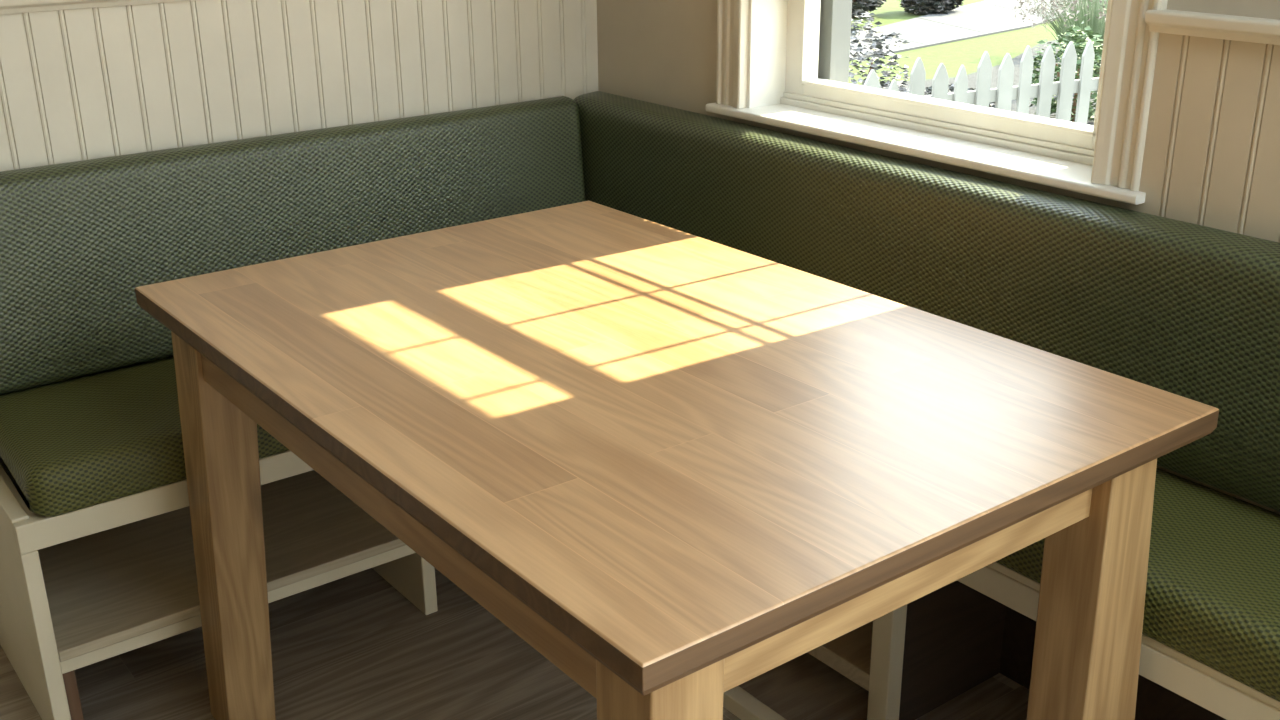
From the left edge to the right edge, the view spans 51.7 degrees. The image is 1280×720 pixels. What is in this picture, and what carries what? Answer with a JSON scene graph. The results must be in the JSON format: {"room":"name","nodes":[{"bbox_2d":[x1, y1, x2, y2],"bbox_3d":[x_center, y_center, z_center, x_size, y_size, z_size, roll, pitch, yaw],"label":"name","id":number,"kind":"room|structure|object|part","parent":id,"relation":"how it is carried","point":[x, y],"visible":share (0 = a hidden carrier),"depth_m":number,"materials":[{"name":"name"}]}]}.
{"room":"dining room","nodes":[
{"label":"dining room","id":0,"kind":"room"},
{"bbox_2d":[0,568,1028,719],"bbox_3d":[-0.863,1.690,-0.247,6.310,0.120,5.650,-16,26,-34],"label":"floor","id":1,"kind":"structure","parent":0,"point":[351,647],"depth_m":2.44,"materials":[{"name":"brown wood"}]},
{"bbox_2d":[0,450,437,719],"bbox_3d":[-0.546,0.207,2.720,1.440,0.511,0.437,-16,26,-34],"label":"bench","id":2,"kind":"object","parent":1,"relation":"on","point":[87,586],"visible":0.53,"depth_m":2.38,"materials":[{"name":"beige paint"}]},
{"bbox_3d":[-1.108,0.365,2.322,0.027,0.511,0.436,-16,26,-34],"label":"panel","id":3,"kind":"part","parent":2,"relation":"part of","materials":[{"name":"beige paint"}]},
{"bbox_2d":[0,356,288,516],"bbox_3d":[-0.663,0.037,2.551,1.084,0.088,0.441,-16,26,-34],"label":"seat cushion","id":4,"kind":"object","parent":2,"relation":"on","point":[69,445],"visible":0.28,"depth_m":2.21,"materials":[{"name":"green fabric"}]},
{"bbox_2d":[0,96,585,394],"bbox_3d":[-0.736,-0.246,2.623,1.492,0.388,0.099,-16,26,-34],"label":"cushion","id":5,"kind":"object","parent":4,"relation":"on","point":[78,239],"visible":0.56,"depth_m":2.52,"materials":[{"name":"green fabric"}]},
{"bbox_3d":[-0.544,0.159,2.423,1.130,0.050,0.021,-16,26,-34],"label":"rail","id":6,"kind":"part","parent":2,"relation":"part of","materials":[{"name":"beige paint"}]},
{"bbox_2d":[38,470,405,661],"bbox_3d":[-0.828,0.360,2.546,0.673,0.020,0.428,-16,26,-34],"label":"shelf","id":7,"kind":"object","parent":2,"relation":"attached to","point":[116,588],"depth_m":2.48,"materials":[{"name":"white wood"}]},
{"bbox_2d":[135,201,1218,719],"bbox_3d":[-0.049,0.331,2.025,0.908,0.770,1.355,-16,26,-34],"label":"dining table","id":8,"kind":"object","parent":1,"relation":"on","point":[679,467],"visible":1,"depth_m":1.65,"materials":[{"name":"brown wood"}]},
{"bbox_3d":[-0.687,0.289,2.209,0.120,0.726,0.110,-16,26,-34],"label":"leg","id":9,"kind":"part","parent":8,"relation":"part of","materials":[{"name":"brown wood"}]},
{"bbox_3d":[0.019,0.609,1.360,0.098,0.726,0.091,-16,26,-34],"label":"leg","id":10,"kind":"part","parent":8,"relation":"part of","materials":[{"name":"brown wood"}]},
{"bbox_3d":[0.603,0.444,1.773,0.155,0.726,0.091,-16,26,-34],"label":"leg","id":11,"kind":"part","parent":8,"relation":"part of","materials":[{"name":"brown wood"}]},
{"bbox_2d":[723,562,1279,719],"bbox_3d":[0.574,0.473,2.108,0.474,0.432,1.979,-16,26,-34],"label":"bench","id":12,"kind":"object","parent":1,"relation":"on","point":[913,659],"visible":0.22,"depth_m":2.25,"materials":[{"name":"beige paint"}]},
{"bbox_3d":[0.097,0.569,2.430,0.035,0.032,0.617,-16,26,-34],"label":"foot rail","id":13,"kind":"part","parent":12,"relation":"part of","materials":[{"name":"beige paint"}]},
{"bbox_2d":[807,621,872,690],"bbox_3d":[0.275,0.404,2.633,0.316,0.034,0.795,-16,26,-34],"label":"shelf","id":14,"kind":"object","parent":12,"relation":"attached to","point":[849,654],"depth_m":2.31,"materials":[{"name":"white wood"}]},
{"bbox_3d":[0.511,0.323,2.001,0.020,0.048,1.979,-16,26,-34],"label":"rail","id":15,"kind":"part","parent":12,"relation":"part of","materials":[{"name":"beige paint"}]},
{"bbox_2d":[996,468,1279,701],"bbox_3d":[0.496,0.155,2.215,0.331,0.090,2.410,-16,26,-34],"label":"seat cushion","id":16,"kind":"object","parent":12,"relation":"on","point":[1212,596],"visible":0.07,"depth_m":1.75,"materials":[{"name":"green fabric"}]},
{"bbox_2d":[574,91,1279,511],"bbox_3d":[0.599,-0.099,2.204,0.098,0.388,2.412,-16,26,-34],"label":"cushion","id":17,"kind":"object","parent":16,"relation":"on","point":[1191,311],"visible":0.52,"depth_m":2.14,"materials":[{"name":"green fabric"}]},
{"bbox_2d":[597,0,1279,208],"bbox_3d":[1.571,-0.256,1.000,0.160,2.570,5.650,-16,26,-34],"label":"wall","id":18,"kind":"structure","parent":0,"point":[662,52],"depth_m":2.81,"materials":[{"name":"beige paint"}]},
{"bbox_2d":[705,0,1167,204],"bbox_3d":[0.529,-0.987,2.193,0.247,1.322,1.002,-16,26,-34],"label":"window","id":19,"kind":"structure","parent":18,"relation":"in","point":[781,63],"depth_m":2.39,"materials":[{"name":"beige paint"}]},
{"bbox_3d":[0.178,-1.071,2.480,0.024,1.186,0.078,-16,26,-34],"label":"casing","id":20,"kind":"part","parent":19,"relation":"part of","materials":[{"name":"beige paint"}]},
{"bbox_3d":[0.598,-1.006,2.241,0.055,1.322,1.002,-16,26,-34],"label":"outside casing","id":21,"kind":"part","parent":19,"relation":"part of","materials":[{"name":"white wood"}]},
{"bbox_3d":[0.504,-0.397,2.393,0.167,0.016,1.000,-16,26,-34],"label":"sill","id":22,"kind":"part","parent":19,"relation":"part of","materials":[{"name":"white paint"}]},
{"bbox_3d":[0.549,-0.969,2.212,0.052,1.190,0.816,-16,26,-34],"label":"sash frame","id":23,"kind":"part","parent":19,"relation":"part of","materials":[{"name":"white paint"}]},
{"bbox_3d":[0.724,-0.819,1.810,0.024,1.186,0.078,-16,26,-34],"label":"casing","id":24,"kind":"part","parent":19,"relation":"part of","materials":[{"name":"beige paint"}]},
{"bbox_2d":[1129,33,1279,513],"bbox_3d":[1.108,0.229,1.694,0.013,1.175,1.172,-16,26,-34],"label":"panelling","id":25,"kind":"object","parent":18,"relation":"attached to","point":[1211,157],"visible":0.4,"depth_m":1.88,"materials":[{"name":"beige paint"}]},
{"bbox_2d":[1145,9,1279,44],"bbox_3d":[1.094,-0.326,1.473,0.035,0.031,1.172,-16,26,-34],"label":"trim","id":26,"kind":"structure","parent":18,"relation":"attached to","point":[1208,25],"depth_m":1.82,"materials":[{"name":"beige paint"}]},
{"bbox_3d":[-2.602,-0.317,1.269,6.150,2.570,0.160,-16,26,-34],"label":"wall","id":27,"kind":"structure","parent":0,"visible":0},
{"bbox_2d":[0,0,195,14],"bbox_3d":[-2.478,-0.215,1.277,5.990,0.031,0.035,-16,26,-34],"label":"trim","id":28,"kind":"structure","parent":27,"relation":"attached to","point":[6,6],"depth_m":2.31,"materials":[{"name":"beige paint"}]},
{"bbox_2d":[0,0,597,171],"bbox_3d":[-2.480,0.340,1.500,5.990,1.175,0.013,-16,26,-34],"label":"panelling","id":29,"kind":"object","parent":27,"relation":"attached to","point":[101,82],"visible":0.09,"depth_m":2.57,"materials":[{"name":"beige paint"}]},
{"bbox_3d":[1.442,-1.957,10.509,75.000,0.100,75.000,-16,26,-34],"label":"ground","id":30,"kind":"structure","parent":0,"visible":0},
{"bbox_2d":[848,0,1100,85],"bbox_3d":[2.663,-4.884,17.921,21.400,0.100,21.800,-16,26,-34],"label":"lawn","id":31,"kind":"structure","parent":30,"relation":"on","point":[968,53],"depth_m":13.07,"materials":[{"name":"plant"}]},
{"bbox_2d":[851,0,885,16],"bbox_3d":[2.434,-4.413,15.636,0.950,0.681,0.994,-16,26,-34],"label":"shrub","id":32,"kind":"object","parent":31,"relation":"on","point":[857,5],"visible":0.31,"depth_m":15.43,"materials":[{"name":"green plant"}]},
{"bbox_2d":[899,0,963,14],"bbox_3d":[3.475,-4.480,15.809,0.868,0.661,0.873,-16,26,-34],"label":"shrub","id":33,"kind":"object","parent":31,"relation":"on","point":[927,7],"visible":1,"depth_m":15.67,"materials":[{"name":"green plant"}]},
{"bbox_2d":[849,0,1105,60],"bbox_3d":[4.529,-4.324,16.248,1.859,0.020,11.400,15,26,35],"label":"path","id":34,"kind":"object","parent":31,"relation":"on","point":[990,19],"visible":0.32,"depth_m":14.69,"materials":[{"name":"concrete"}]},
{"bbox_2d":[883,1,1048,43],"bbox_3d":[3.724,-3.848,15.004,1.340,0.004,4.083,14,25,32],"label":"joint","id":35,"kind":"object","parent":34,"relation":"on","point":[978,1],"visible":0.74,"depth_m":14.90,"materials":[{"name":"grey concrete"}]},
{"bbox_2d":[880,39,1097,125],"bbox_3d":[3.084,-1.961,10.164,2.849,0.020,9.617,13,25,31],"label":"planting bed","id":36,"kind":"object","parent":31,"relation":"on","point":[1016,61],"visible":0.03,"depth_m":11.27,"materials":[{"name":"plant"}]},
{"bbox_2d":[848,9,909,93],"bbox_3d":[1.430,-1.911,8.885,0.813,0.873,0.702,-4,21,-10],"label":"flowering shrub","id":37,"kind":"object","parent":36,"relation":"on","point":[876,44],"visible":0.3,"depth_m":8.75,"materials":[{"name":"green plant"}]},
{"bbox_2d":[901,84,995,108],"bbox_3d":[2.202,-1.839,9.496,0.893,0.302,0.874,3,21,8],"label":"groundcover","id":38,"kind":"object","parent":36,"relation":"on","point":[928,91],"visible":0.05,"depth_m":9.47,"materials":[{"name":"green plant"}]},
{"bbox_2d":[863,40,1101,123],"bbox_3d":[2.050,-1.288,7.253,3.212,0.858,0.050,-11,23,-24],"label":"picket fence","id":39,"kind":"object","parent":36,"relation":"on","point":[1005,92],"visible":0.28,"depth_m":7.16,"materials":[{"name":"white paint"}]},
{"bbox_3d":[2.044,-1.455,7.198,3.212,0.070,0.030,-11,23,-24],"label":"fence rail","id":40,"kind":"part","parent":39,"relation":"part of","materials":[{"name":"white paint"}]},
{"bbox_2d":[1014,0,1106,46],"bbox_3d":[4.109,-3.230,12.310,1.135,0.814,1.168,-16,26,-34],"label":"ornamental grass","id":41,"kind":"object","parent":36,"relation":"on","point":[1049,21],"depth_m":12.28,"materials":[{"name":"green plant"}]},
{"bbox_2d":[1029,20,1102,121],"bbox_3d":[3.082,-2.018,9.307,0.664,0.737,0.689,-2,21,-3],"label":"boxwood shrub","id":42,"kind":"object","parent":36,"relation":"on","point":[1079,31],"visible":0.31,"depth_m":9.25,"materials":[{"name":"green plant"}]},
{"bbox_3d":[3.101,-1.884,9.373,0.302,0.439,0.316,-16,26,-34],"label":"stem","id":43,"kind":"part","parent":42,"relation":"part of","materials":[{"name":"white wood"}]},
{"bbox_2d":[1045,0,1107,77],"bbox_3d":[3.656,-2.764,10.624,0.858,1.164,0.806,-7,22,-17],"label":"ornamental grass","id":44,"kind":"object","parent":36,"relation":"on","point":[1097,26],"depth_m":10.54,"materials":[{"name":"green plant"}]}
]}

